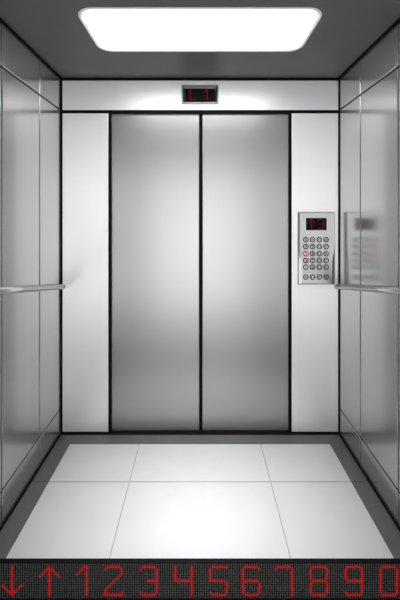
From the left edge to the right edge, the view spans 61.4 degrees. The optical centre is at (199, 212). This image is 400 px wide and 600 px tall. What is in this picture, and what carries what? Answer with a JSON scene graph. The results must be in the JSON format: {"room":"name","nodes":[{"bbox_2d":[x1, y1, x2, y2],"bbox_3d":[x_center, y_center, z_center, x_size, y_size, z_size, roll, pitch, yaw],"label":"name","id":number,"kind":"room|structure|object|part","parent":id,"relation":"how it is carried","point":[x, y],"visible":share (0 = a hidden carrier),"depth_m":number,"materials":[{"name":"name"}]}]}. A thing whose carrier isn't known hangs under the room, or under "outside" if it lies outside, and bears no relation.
{"room":"elevator interior","nodes":[
{"label":"elevator interior","id":0,"kind":"room"},
{"bbox_2d":[0,22,60,525],"bbox_3d":[-0.970,0.279,1.025,0.120,2.422,2.850,0,0,0],"label":"wall","id":1,"kind":"structure","parent":0,"point":[30,92],"depth_m":1.78,"materials":[{"name":"silver metal"}]},
{"bbox_3d":[-0.917,-0.778,1.357,0.014,0.203,0.375,0,0,0],"label":"wall panel","id":2,"kind":"part","parent":1,"relation":"part of","materials":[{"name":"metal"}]},
{"bbox_3d":[-0.917,0.302,1.357,0.014,1.940,0.375,0,0,0],"label":"wall panel","id":3,"kind":"part","parent":1,"relation":"part of","materials":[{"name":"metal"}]},
{"bbox_3d":[-0.917,1.359,1.357,0.014,0.157,0.375,0,0,0],"label":"wall panel","id":4,"kind":"part","parent":1,"relation":"part of","materials":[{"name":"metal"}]},
{"bbox_3d":[-0.917,-0.778,1.730,0.014,0.203,0.354,0,0,0],"label":"wall panel","id":5,"kind":"part","parent":1,"relation":"part of","materials":[{"name":"metal"}]},
{"bbox_3d":[-0.917,1.359,1.730,0.014,0.157,0.354,0,0,0],"label":"wall panel","id":6,"kind":"part","parent":1,"relation":"part of","materials":[{"name":"metal"}]},
{"bbox_3d":[-0.917,0.302,1.730,0.014,1.940,0.354,0,0,0],"label":"wall panel","id":7,"kind":"part","parent":1,"relation":"part of","materials":[{"name":"metal"}]},
{"bbox_2d":[0,432,61,531],"bbox_3d":[-0.905,1.433,0.950,0.009,0.013,2.500,0,0,0],"label":"baseboard","id":8,"kind":"structure","parent":1,"relation":"attached to","point":[59,435],"depth_m":1.76,"materials":[{"name":"black metal"}]},
{"bbox_2d":[0,17,61,79],"bbox_3d":[-0.905,-0.875,0.947,0.010,0.013,2.494,0,0,0],"label":"trim","id":9,"kind":"structure","parent":1,"relation":"attached to","point":[2,21],"depth_m":1.76,"materials":[{"name":"black metal"}]},
{"bbox_2d":[0,284,65,293],"bbox_3d":[-0.884,0.340,1.475,0.053,0.293,1.356,0,0,0],"label":"handrail","id":10,"kind":"object","parent":1,"relation":"attached to","point":[10,289],"visible":1,"depth_m":1.71,"materials":[{"name":"silver metal"}]},
{"bbox_3d":[-0.917,-0.778,2.056,0.014,0.203,0.279,0,0,0],"label":"wall panel","id":11,"kind":"part","parent":1,"relation":"part of","materials":[{"name":"metal"}]},
{"bbox_3d":[-0.917,1.359,2.056,0.014,0.157,0.279,0,0,0],"label":"wall panel","id":12,"kind":"part","parent":1,"relation":"part of","materials":[{"name":"metal"}]},
{"bbox_3d":[-0.917,0.302,2.056,0.014,1.940,0.279,0,0,0],"label":"wall panel","id":13,"kind":"part","parent":1,"relation":"part of","materials":[{"name":"metal"}]},
{"bbox_2d":[61,81,62,431],"bbox_3d":[-0.904,0.287,2.209,0.011,2.305,0.018,0,0,0],"label":"trim","id":14,"kind":"structure","parent":1,"relation":"attached to","point":[61,81],"depth_m":2.20,"materials":[{"name":"black"}]},
{"bbox_2d":[0,430,399,557],"bbox_3d":[0.000,1.490,1.025,2.020,0.100,2.850,0,0,0],"label":"floor","id":15,"kind":"structure","parent":0,"point":[92,496],"depth_m":1.68,"materials":[{"name":"grey tile"}]},
{"bbox_2d":[0,558,399,599],"bbox_3d":[0.000,1.369,1.290,1.770,0.142,0.081,0,0,0],"label":"led display","id":16,"kind":"object","parent":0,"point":[20,578],"visible":1,"depth_m":1.25,"materials":[{"name":"black plastic"}]},
{"bbox_2d":[62,81,337,431],"bbox_3d":[0.000,0.279,2.325,2.020,2.422,0.250,0,0,0],"label":"wall","id":17,"kind":"structure","parent":0,"point":[84,135],"depth_m":2.20,"materials":[{"name":"silver metal"}]},
{"bbox_3d":[-0.749,0.389,2.209,0.300,2.081,0.018,0,0,0],"label":"return panel","id":18,"kind":"part","parent":17,"relation":"part of","materials":[{"name":"metal"}]},
{"bbox_2d":[108,113,111,432],"bbox_3d":[-0.590,0.394,2.211,0.018,2.092,0.019,0,0,0],"label":"trim","id":19,"kind":"structure","parent":17,"relation":"attached to","point":[109,114],"depth_m":2.20,"materials":[{"name":"black"}]},
{"bbox_2d":[112,114,200,429],"bbox_3d":[-0.325,0.374,2.239,0.660,2.120,0.035,0,0,0],"label":"door","id":20,"kind":"structure","parent":17,"relation":"in","point":[156,158],"depth_m":2.22,"materials":[{"name":"metal"}]},
{"bbox_2d":[62,110,337,113],"bbox_3d":[0.000,-0.662,2.211,1.820,0.021,0.019,0,0,0],"label":"trim","id":21,"kind":"structure","parent":17,"relation":"attached to","point":[63,111],"depth_m":2.20,"materials":[{"name":"black metal"}]},
{"bbox_2d":[61,431,338,434],"bbox_3d":[0.000,1.437,2.203,1.820,0.006,0.030,0,0,0],"label":"baseboard","id":22,"kind":"structure","parent":17,"relation":"attached to","point":[112,432],"depth_m":2.19,"materials":[{"name":"black metal"}]},
{"bbox_2d":[61,78,338,80],"bbox_3d":[0.000,-0.874,2.248,1.820,0.017,0.103,0,0,0],"label":"trim","id":23,"kind":"structure","parent":17,"relation":"attached to","point":[63,79],"depth_m":2.20,"materials":[{"name":"black"}]},
{"bbox_2d":[182,85,217,103],"bbox_3d":[0.000,-0.771,2.194,0.239,0.122,0.012,0,0,0],"label":"indicator","id":24,"kind":"object","parent":17,"relation":"attached to","point":[191,94],"visible":1,"depth_m":2.20,"materials":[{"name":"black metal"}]},
{"bbox_3d":[0.002,-0.769,2.209,1.802,0.193,0.018,0,0,0],"label":"header panel","id":25,"kind":"part","parent":17,"relation":"part of","materials":[{"name":"metal"}]},
{"bbox_2d":[201,114,287,429],"bbox_3d":[0.336,0.374,2.239,0.660,2.120,0.035,0,0,0],"label":"door","id":26,"kind":"structure","parent":17,"relation":"in","point":[244,157],"depth_m":2.22,"materials":[{"name":"metal"}]},
{"bbox_2d":[288,113,291,432],"bbox_3d":[0.591,0.394,2.211,0.016,2.092,0.019,0,0,0],"label":"trim","id":27,"kind":"structure","parent":17,"relation":"attached to","point":[289,114],"depth_m":2.20,"materials":[{"name":"black"}]},
{"bbox_3d":[0.751,0.389,2.209,0.304,2.081,0.018,0,0,0],"label":"return panel","id":28,"kind":"part","parent":17,"relation":"part of","materials":[{"name":"metal"}]},
{"bbox_2d":[298,212,334,283],"bbox_3d":[0.757,0.230,2.187,0.240,0.472,0.027,0,0,0],"label":"control panel","id":29,"kind":"object","parent":17,"relation":"attached to","point":[316,230],"visible":1,"depth_m":2.18,"materials":[{"name":"metal"}]},
{"bbox_2d":[0,0,399,77],"bbox_3d":[0.000,-0.982,1.025,2.020,0.200,2.850,0,0,0],"label":"ceiling","id":30,"kind":"structure","parent":0,"point":[53,29],"depth_m":1.74,"materials":[{"name":"grey metal"}]},
{"bbox_2d":[78,7,321,51],"bbox_3d":[0.000,-0.930,1.642,1.094,0.106,0.392,0,0,0],"label":"ceiling light","id":31,"kind":"object","parent":30,"relation":"attached to","point":[112,29],"visible":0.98,"depth_m":1.76,"materials":[{"name":"white plastic"}]},
{"bbox_2d":[89,10,310,33],"bbox_3d":[0.000,-0.970,1.642,1.062,0.006,0.360,0,0,0],"label":"diffuser","id":32,"kind":"object","parent":31,"relation":"attached to","point":[105,21],"depth_m":1.70,"materials":[{"name":"white plastic"}]},
{"bbox_2d":[339,22,399,525],"bbox_3d":[0.970,0.279,1.025,0.120,2.422,2.850,0,0,0],"label":"wall","id":33,"kind":"structure","parent":0,"point":[369,92],"depth_m":1.78,"materials":[{"name":"silver metal"}]},
{"bbox_2d":[338,81,338,431],"bbox_3d":[0.906,0.287,2.209,0.007,2.305,0.018,0,0,0],"label":"trim","id":34,"kind":"structure","parent":33,"relation":"attached to","point":[338,81],"depth_m":2.20,"materials":[{"name":"black"}]},
{"bbox_3d":[0.917,0.302,2.056,0.014,1.940,0.279,0,0,0],"label":"wall panel","id":35,"kind":"part","parent":33,"relation":"part of","materials":[{"name":"metal"}]},
{"bbox_3d":[0.917,-0.778,2.056,0.014,0.203,0.279,0,0,0],"label":"wall panel","id":36,"kind":"part","parent":33,"relation":"part of","materials":[{"name":"metal"}]},
{"bbox_3d":[0.917,1.359,2.056,0.014,0.157,0.279,0,0,0],"label":"wall panel","id":37,"kind":"part","parent":33,"relation":"part of","materials":[{"name":"metal"}]},
{"bbox_2d":[334,284,399,293],"bbox_3d":[0.884,0.340,1.475,0.053,0.293,1.356,0,0,0],"label":"handrail","id":38,"kind":"object","parent":33,"relation":"attached to","point":[380,289],"visible":1,"depth_m":1.71,"materials":[{"name":"silver metal"}]},
{"bbox_2d":[338,432,399,531],"bbox_3d":[0.905,1.433,0.950,0.009,0.013,2.500,0,0,0],"label":"baseboard","id":39,"kind":"structure","parent":33,"relation":"attached to","point":[340,435],"depth_m":1.76,"materials":[{"name":"black"}]},
{"bbox_2d":[338,17,399,79],"bbox_3d":[0.905,-0.875,0.947,0.010,0.013,2.494,0,0,0],"label":"trim","id":40,"kind":"structure","parent":33,"relation":"attached to","point":[397,21],"depth_m":1.76,"materials":[{"name":"black"}]},
{"bbox_3d":[0.917,0.302,1.730,0.014,1.940,0.354,0,0,0],"label":"wall panel","id":41,"kind":"part","parent":33,"relation":"part of","materials":[{"name":"metal"}]},
{"bbox_3d":[0.917,-0.778,1.730,0.014,0.203,0.354,0,0,0],"label":"wall panel","id":42,"kind":"part","parent":33,"relation":"part of","materials":[{"name":"metal"}]},
{"bbox_3d":[0.917,1.359,1.730,0.014,0.157,0.354,0,0,0],"label":"wall panel","id":43,"kind":"part","parent":33,"relation":"part of","materials":[{"name":"metal"}]},
{"bbox_3d":[0.917,-0.778,1.357,0.014,0.203,0.375,0,0,0],"label":"wall panel","id":44,"kind":"part","parent":33,"relation":"part of","materials":[{"name":"metal"}]},
{"bbox_3d":[0.917,0.302,1.357,0.014,1.940,0.375,0,0,0],"label":"wall panel","id":45,"kind":"part","parent":33,"relation":"part of","materials":[{"name":"metal"}]},
{"bbox_3d":[0.917,1.359,1.357,0.014,0.157,0.375,0,0,0],"label":"wall panel","id":46,"kind":"part","parent":33,"relation":"part of","materials":[{"name":"metal"}]}
]}

